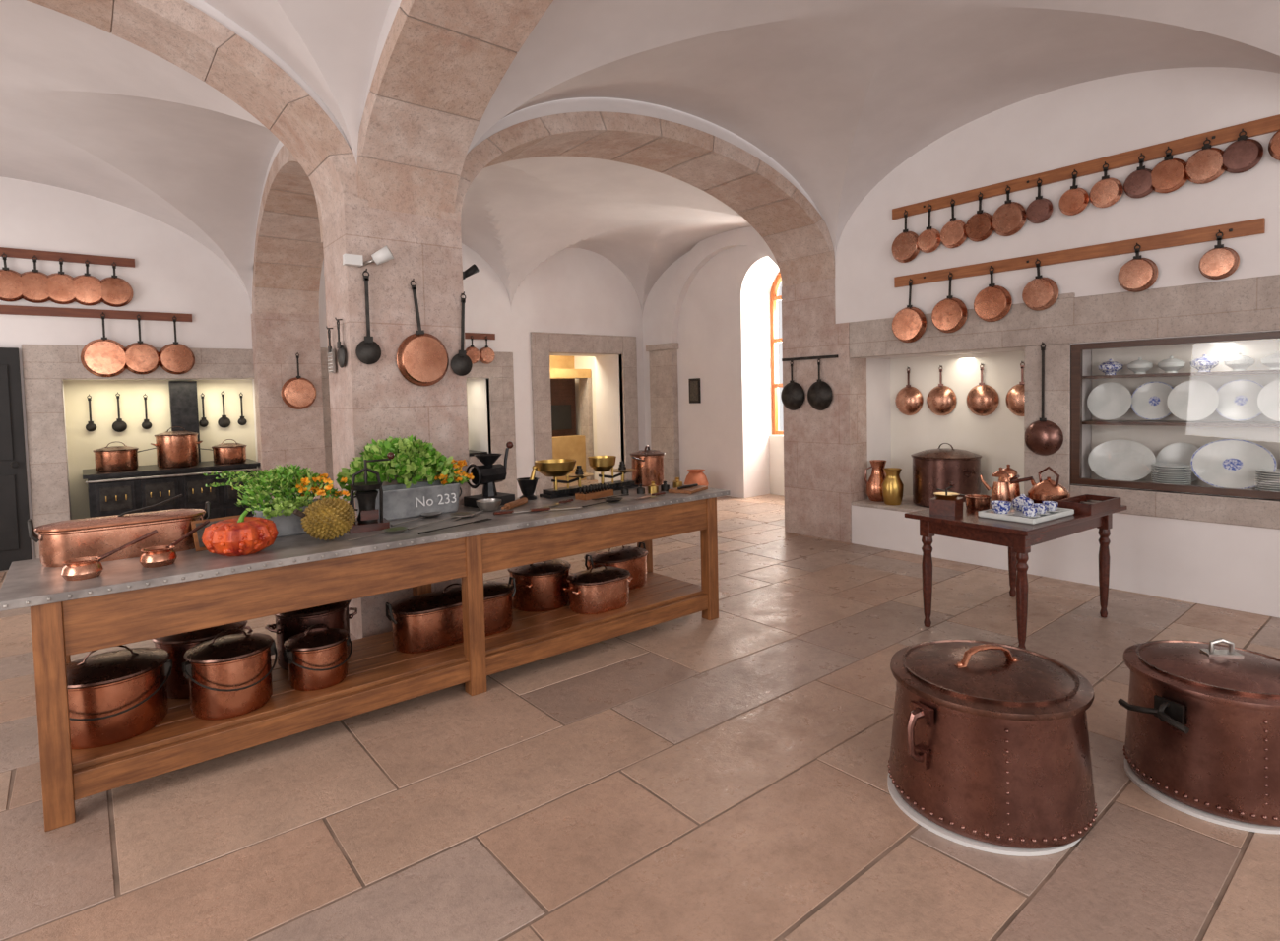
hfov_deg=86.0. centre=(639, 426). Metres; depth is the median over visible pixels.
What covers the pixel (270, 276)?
trim
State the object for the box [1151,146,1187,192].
copper saucepan
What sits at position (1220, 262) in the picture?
copper saucepan
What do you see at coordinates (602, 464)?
kitchen scale
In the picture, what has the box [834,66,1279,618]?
wall
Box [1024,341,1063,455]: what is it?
ladle
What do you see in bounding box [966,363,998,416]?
pan
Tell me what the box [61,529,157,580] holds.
copper saucepan
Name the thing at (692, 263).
trim
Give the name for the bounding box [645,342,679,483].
trim
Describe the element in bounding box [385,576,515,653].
copper pot
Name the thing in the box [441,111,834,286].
stone arch
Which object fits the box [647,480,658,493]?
weight
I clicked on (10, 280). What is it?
copper saucepan
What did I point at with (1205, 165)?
copper saucepan
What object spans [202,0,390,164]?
ceiling
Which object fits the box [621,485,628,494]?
weight
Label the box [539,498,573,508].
cleaver
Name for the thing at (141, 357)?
copper saucepan
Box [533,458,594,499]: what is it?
kitchen scale
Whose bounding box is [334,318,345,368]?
skimmer
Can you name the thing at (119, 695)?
stockpot
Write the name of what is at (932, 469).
stockpot
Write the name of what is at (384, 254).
wall spotlight
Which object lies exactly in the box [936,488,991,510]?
copper saucepan
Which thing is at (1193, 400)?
dinner plate
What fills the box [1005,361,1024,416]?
pan
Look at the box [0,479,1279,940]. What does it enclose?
floor
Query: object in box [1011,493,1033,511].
teapot
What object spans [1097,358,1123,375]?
tureen
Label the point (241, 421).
ladle
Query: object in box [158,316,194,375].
copper saucepan
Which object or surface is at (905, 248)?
copper saucepan
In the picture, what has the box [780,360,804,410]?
pan
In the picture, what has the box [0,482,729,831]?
kitchen table
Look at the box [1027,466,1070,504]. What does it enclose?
copper kettle
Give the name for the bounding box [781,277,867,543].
trim
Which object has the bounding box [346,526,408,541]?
serving spoon
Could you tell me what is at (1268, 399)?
dinner plate
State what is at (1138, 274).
copper saucepan
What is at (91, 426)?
ladle
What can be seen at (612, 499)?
serving spoon
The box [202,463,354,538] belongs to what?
planter
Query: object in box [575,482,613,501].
block
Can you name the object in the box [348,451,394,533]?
mill
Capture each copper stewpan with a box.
[563,564,633,614]
[583,542,647,590]
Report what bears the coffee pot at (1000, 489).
on the side table at (1019, 538)
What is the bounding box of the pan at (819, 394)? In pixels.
[807,358,832,410]
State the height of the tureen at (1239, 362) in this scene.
0.135 m
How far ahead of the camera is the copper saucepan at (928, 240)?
6.31 m
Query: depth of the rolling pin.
4.33 m
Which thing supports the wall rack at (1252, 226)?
attached to the wall at (1235, 567)
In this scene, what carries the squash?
on the kitchen table at (128, 603)
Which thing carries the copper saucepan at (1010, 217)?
hanging from the wall rack at (1270, 124)
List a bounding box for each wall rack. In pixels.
[0,247,134,267]
[0,305,191,321]
[464,332,495,339]
[892,114,1279,219]
[894,217,1265,287]
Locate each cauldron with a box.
[887,639,1097,856]
[1117,638,1279,834]
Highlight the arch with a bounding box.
[356,0,553,220]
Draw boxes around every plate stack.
[1151,463,1191,485]
[1255,468,1279,491]
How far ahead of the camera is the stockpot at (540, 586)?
4.47 m
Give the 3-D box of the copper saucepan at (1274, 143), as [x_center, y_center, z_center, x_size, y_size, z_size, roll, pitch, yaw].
[4.211,-1.863,4.431,0.058,0.274,0.231,-3,3,-39]
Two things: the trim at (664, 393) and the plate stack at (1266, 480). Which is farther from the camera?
the trim at (664, 393)
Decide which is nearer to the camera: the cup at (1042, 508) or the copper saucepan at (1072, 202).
the cup at (1042, 508)
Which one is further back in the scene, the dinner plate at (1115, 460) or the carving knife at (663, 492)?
the dinner plate at (1115, 460)
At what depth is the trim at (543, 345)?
11.05 m
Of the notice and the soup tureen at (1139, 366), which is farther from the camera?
the notice
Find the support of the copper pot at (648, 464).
on the kitchen table at (128, 603)
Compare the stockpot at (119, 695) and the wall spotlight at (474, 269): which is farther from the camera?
the wall spotlight at (474, 269)
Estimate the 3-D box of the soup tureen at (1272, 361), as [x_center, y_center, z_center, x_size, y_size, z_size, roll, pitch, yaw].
[4.455,-0.465,4.797,0.169,0.135,0.169,-3,3,-39]
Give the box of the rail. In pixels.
[781,354,837,361]
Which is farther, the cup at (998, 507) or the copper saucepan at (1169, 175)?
the copper saucepan at (1169, 175)
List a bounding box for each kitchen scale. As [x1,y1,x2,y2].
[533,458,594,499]
[587,455,638,491]
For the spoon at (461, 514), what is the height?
0.014 m
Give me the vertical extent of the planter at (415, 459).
0.498 m
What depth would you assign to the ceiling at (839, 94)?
4.72 m
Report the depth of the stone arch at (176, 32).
3.84 m
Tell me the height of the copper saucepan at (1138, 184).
0.322 m
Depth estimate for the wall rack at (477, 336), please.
10.06 m
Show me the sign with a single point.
(197, 536)
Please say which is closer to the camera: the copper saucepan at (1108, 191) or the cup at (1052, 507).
the cup at (1052, 507)
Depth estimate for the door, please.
6.86 m
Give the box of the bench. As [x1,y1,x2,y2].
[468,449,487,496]
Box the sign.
[191,514,246,551]
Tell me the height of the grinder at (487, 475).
0.405 m
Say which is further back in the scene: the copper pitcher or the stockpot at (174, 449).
the stockpot at (174, 449)
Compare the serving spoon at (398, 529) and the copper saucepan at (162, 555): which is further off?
the serving spoon at (398, 529)
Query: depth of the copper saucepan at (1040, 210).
5.59 m
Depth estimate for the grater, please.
4.33 m
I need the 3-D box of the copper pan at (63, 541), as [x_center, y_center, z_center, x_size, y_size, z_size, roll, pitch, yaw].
[-2.427,0.472,3.235,0.686,0.263,0.267,-3,3,-39]
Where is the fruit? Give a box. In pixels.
[293,496,356,540]
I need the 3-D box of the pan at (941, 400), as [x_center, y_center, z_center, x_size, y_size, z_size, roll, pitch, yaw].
[3.124,-0.378,7.149,0.094,0.529,0.316,-3,3,-39]
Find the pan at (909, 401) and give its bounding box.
[895,367,923,415]
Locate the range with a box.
[82,381,260,518]
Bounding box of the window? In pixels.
[769,272,783,435]
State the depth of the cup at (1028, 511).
4.21 m
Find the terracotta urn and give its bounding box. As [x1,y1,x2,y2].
[684,469,708,486]
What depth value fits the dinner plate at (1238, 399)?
5.01 m
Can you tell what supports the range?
on the floor
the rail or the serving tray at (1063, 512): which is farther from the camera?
the rail
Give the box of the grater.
[325,326,335,374]
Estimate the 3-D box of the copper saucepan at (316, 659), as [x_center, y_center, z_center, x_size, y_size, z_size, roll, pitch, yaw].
[-1.611,1.131,3.435,0.308,0.287,0.323,1,3,39]
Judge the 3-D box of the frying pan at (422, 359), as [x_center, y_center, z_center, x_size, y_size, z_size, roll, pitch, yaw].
[-1.380,-0.598,4.367,0.342,0.679,0.058,-3,3,-39]
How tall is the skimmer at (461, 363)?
0.555 m
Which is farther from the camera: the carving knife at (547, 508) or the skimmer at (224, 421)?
the skimmer at (224, 421)
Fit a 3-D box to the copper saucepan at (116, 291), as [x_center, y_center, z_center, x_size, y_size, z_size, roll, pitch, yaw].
[-5.635,-1.529,7.354,0.321,0.482,0.068,-3,3,-39]
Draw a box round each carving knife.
[493,510,529,515]
[529,507,580,511]
[633,491,665,500]
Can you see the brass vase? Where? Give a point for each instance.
(892, 484)
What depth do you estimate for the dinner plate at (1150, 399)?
5.42 m
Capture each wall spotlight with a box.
[342,245,393,267]
[462,263,478,279]
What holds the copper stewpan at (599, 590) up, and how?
on the kitchen table at (128, 603)
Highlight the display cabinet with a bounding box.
[1070,331,1279,500]
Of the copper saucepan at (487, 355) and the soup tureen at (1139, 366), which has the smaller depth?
the soup tureen at (1139, 366)
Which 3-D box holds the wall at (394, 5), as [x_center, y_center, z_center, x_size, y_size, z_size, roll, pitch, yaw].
[-0.806,-2.137,3.554,0.871,1.820,12.124,-3,3,-37]
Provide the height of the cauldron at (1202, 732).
0.586 m
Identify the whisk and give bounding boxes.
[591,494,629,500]
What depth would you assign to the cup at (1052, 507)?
4.37 m
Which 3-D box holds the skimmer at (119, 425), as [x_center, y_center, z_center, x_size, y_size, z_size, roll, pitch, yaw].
[-6.093,-0.170,8.016,0.139,0.466,0.042,-3,3,-39]
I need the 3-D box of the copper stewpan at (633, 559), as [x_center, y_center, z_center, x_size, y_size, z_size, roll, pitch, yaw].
[-0.171,1.009,5.032,0.546,0.316,0.367,-4,4,-44]
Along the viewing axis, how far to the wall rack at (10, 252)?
7.13 m
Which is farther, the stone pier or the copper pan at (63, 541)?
the stone pier
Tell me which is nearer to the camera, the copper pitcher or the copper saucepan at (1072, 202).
the copper saucepan at (1072, 202)
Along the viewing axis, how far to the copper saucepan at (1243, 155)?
4.61 m
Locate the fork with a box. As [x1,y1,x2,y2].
[418,518,491,534]
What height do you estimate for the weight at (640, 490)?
0.069 m
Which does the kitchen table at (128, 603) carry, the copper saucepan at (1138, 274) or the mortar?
the mortar
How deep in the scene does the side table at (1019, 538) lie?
4.35 m
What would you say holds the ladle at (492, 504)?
on the kitchen table at (128, 603)
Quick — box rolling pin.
[501,497,527,510]
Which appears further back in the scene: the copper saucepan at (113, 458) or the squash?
the copper saucepan at (113, 458)
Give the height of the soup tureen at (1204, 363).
0.135 m
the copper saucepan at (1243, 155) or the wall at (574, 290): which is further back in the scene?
the wall at (574, 290)
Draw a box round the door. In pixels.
[0,347,32,571]
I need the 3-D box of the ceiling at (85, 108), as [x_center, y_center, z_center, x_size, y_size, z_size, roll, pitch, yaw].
[-4.935,-1.829,5.043,4.410,1.220,4.570,-3,3,-39]
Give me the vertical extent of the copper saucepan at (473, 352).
0.412 m
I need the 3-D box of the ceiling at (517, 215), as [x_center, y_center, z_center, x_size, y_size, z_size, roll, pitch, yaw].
[-0.816,-2.236,8.546,5.750,1.120,4.350,-3,3,-39]
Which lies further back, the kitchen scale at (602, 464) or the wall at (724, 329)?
the wall at (724, 329)
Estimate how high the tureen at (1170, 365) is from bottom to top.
0.135 m
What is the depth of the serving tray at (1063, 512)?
4.28 m
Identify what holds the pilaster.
attached to the wall at (574, 290)
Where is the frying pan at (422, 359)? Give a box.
[396,278,448,385]
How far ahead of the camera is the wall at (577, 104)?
5.15 m
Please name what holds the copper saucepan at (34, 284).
hanging from the wall rack at (10, 252)
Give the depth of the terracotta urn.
10.43 m
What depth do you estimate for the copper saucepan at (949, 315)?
6.18 m
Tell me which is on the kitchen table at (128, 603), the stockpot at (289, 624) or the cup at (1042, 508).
the stockpot at (289, 624)
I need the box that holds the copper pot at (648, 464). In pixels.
[629,446,665,486]
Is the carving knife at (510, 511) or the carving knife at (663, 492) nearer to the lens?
the carving knife at (510, 511)
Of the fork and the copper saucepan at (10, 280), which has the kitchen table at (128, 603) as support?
the fork
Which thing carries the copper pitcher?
on the trim at (1249, 304)
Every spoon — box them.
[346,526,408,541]
[390,512,443,526]
[407,512,475,529]
[581,497,623,508]
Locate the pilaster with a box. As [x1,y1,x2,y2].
[251,312,325,501]
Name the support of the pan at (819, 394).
hanging from the rail
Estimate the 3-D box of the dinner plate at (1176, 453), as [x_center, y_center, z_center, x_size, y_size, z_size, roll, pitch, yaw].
[4.186,0.282,5.308,0.078,0.314,0.319,-3,3,-39]
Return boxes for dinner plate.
[1087,382,1132,420]
[1088,440,1155,481]
[1131,381,1173,420]
[1155,443,1198,482]
[1167,380,1218,421]
[1190,439,1277,489]
[1216,379,1264,421]
[1257,379,1279,421]
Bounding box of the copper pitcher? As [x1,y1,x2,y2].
[864,459,886,502]
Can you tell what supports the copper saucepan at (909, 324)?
hanging from the wall rack at (1252, 226)
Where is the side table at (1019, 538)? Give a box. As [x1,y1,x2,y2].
[904,495,1127,648]
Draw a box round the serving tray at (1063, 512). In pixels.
[977,505,1074,524]
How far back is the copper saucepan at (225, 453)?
8.12 m
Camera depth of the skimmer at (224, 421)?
8.68 m
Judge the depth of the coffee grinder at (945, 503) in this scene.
4.49 m
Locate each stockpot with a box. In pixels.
[65,644,172,749]
[150,426,202,468]
[151,620,253,699]
[181,629,277,720]
[264,599,357,670]
[507,559,571,612]
[910,443,981,508]
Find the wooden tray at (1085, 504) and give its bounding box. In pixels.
[1055,494,1120,515]
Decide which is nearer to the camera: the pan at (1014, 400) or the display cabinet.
the display cabinet
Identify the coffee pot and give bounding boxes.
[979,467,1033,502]
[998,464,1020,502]
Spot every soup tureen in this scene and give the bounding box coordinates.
[1126,357,1152,374]
[1189,354,1218,372]
[1260,350,1279,370]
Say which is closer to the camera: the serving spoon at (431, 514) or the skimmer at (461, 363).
the serving spoon at (431, 514)
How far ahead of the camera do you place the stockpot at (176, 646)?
3.25 m
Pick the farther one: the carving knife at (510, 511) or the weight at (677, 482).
the weight at (677, 482)
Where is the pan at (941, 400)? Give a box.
[926,365,956,415]
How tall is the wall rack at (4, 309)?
0.090 m
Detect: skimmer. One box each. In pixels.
[112,391,127,432]
[217,390,230,428]
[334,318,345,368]
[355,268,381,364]
[450,291,472,376]
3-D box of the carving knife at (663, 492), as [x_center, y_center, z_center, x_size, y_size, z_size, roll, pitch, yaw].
[0.066,0.467,4.647,0.035,0.020,0.310,1,3,41]
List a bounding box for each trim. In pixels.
[21,344,517,559]
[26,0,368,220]
[252,144,323,315]
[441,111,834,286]
[530,331,639,495]
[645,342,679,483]
[659,226,778,344]
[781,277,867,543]
[849,274,1279,529]
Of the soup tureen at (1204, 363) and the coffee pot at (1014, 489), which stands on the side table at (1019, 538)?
the coffee pot at (1014, 489)
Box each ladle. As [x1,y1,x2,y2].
[85,394,96,431]
[141,393,151,429]
[198,392,208,427]
[237,392,247,425]
[451,498,501,520]
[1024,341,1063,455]
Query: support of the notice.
attached to the wall at (724, 329)
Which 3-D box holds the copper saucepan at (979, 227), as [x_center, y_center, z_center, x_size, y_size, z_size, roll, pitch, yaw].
[2.953,-1.829,5.974,0.058,0.423,0.252,-3,3,-39]
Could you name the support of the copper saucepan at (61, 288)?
hanging from the wall rack at (10, 252)
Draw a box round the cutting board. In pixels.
[668,483,707,494]
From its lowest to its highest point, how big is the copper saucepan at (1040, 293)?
0.426 m
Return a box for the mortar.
[516,465,538,500]
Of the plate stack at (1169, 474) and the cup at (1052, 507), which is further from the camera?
the plate stack at (1169, 474)
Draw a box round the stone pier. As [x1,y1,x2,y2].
[321,145,470,640]
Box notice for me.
[688,378,701,403]
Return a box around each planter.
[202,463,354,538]
[335,434,473,520]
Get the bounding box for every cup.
[987,501,1015,515]
[1019,506,1039,517]
[1030,504,1049,515]
[1041,501,1060,512]
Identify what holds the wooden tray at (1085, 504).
on the side table at (1019, 538)
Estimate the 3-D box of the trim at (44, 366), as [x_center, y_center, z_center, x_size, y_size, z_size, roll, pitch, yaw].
[-4.102,0.143,8.783,5.580,2.300,0.120,-3,3,-39]
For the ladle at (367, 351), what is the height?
0.576 m
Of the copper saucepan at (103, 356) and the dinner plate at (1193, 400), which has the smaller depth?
the dinner plate at (1193, 400)
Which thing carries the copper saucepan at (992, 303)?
hanging from the wall rack at (1252, 226)
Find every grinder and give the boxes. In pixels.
[463,441,514,508]
[929,482,962,516]
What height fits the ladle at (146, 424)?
0.426 m
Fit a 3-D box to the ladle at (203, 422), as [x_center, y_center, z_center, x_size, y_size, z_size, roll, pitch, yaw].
[-5.443,-0.209,8.546,0.099,0.426,0.042,-3,3,-39]
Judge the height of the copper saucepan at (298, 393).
0.691 m
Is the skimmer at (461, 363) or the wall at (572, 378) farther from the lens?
the wall at (572, 378)
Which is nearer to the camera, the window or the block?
the block
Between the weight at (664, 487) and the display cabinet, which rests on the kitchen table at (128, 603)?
the weight at (664, 487)
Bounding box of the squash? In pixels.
[201,511,278,556]
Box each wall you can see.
[0,176,644,559]
[111,0,824,259]
[251,0,457,312]
[549,355,597,483]
[642,233,784,498]
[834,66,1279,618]
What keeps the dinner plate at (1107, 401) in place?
in the display cabinet
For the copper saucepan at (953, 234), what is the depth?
6.14 m
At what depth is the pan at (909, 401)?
7.39 m
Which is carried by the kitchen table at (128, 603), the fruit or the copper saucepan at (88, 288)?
the fruit
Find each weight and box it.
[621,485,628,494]
[637,484,644,494]
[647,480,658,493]
[660,480,669,491]
[672,477,682,488]
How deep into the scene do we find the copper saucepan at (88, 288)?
7.20 m
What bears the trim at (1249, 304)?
attached to the wall at (1235, 567)
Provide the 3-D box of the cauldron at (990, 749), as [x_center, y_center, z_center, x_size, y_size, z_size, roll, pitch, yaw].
[1.350,1.141,2.674,0.727,0.613,0.727,0,3,24]
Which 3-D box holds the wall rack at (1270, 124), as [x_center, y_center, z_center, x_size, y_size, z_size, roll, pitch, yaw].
[3.729,-2.012,5.066,0.038,0.100,4.060,-3,3,-39]
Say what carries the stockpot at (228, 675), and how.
on the kitchen table at (128, 603)
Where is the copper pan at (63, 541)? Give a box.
[27,494,210,567]
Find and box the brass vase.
[881,467,903,505]
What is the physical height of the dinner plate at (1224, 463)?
0.363 m
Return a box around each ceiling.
[0,0,279,305]
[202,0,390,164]
[460,155,751,320]
[466,0,1279,255]
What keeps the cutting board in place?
on the kitchen table at (128, 603)
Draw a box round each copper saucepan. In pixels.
[0,252,22,302]
[20,255,49,303]
[48,256,74,304]
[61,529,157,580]
[73,259,102,306]
[80,312,126,377]
[92,441,156,472]
[100,261,133,307]
[125,314,159,374]
[139,519,209,568]
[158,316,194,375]
[197,439,247,464]
[281,352,316,409]
[282,623,352,691]
[465,335,480,364]
[479,335,495,364]
[891,209,919,262]
[892,278,926,342]
[917,203,940,253]
[931,271,967,332]
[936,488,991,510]
[940,198,966,248]
[964,192,993,242]
[973,265,1012,321]
[991,185,1026,236]
[1022,257,1058,311]
[1025,177,1053,223]
[1058,169,1088,215]
[1088,161,1123,207]
[1117,243,1158,292]
[1123,152,1152,198]
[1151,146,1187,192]
[1185,136,1224,184]
[1198,229,1239,279]
[1222,128,1263,173]
[1268,129,1279,160]

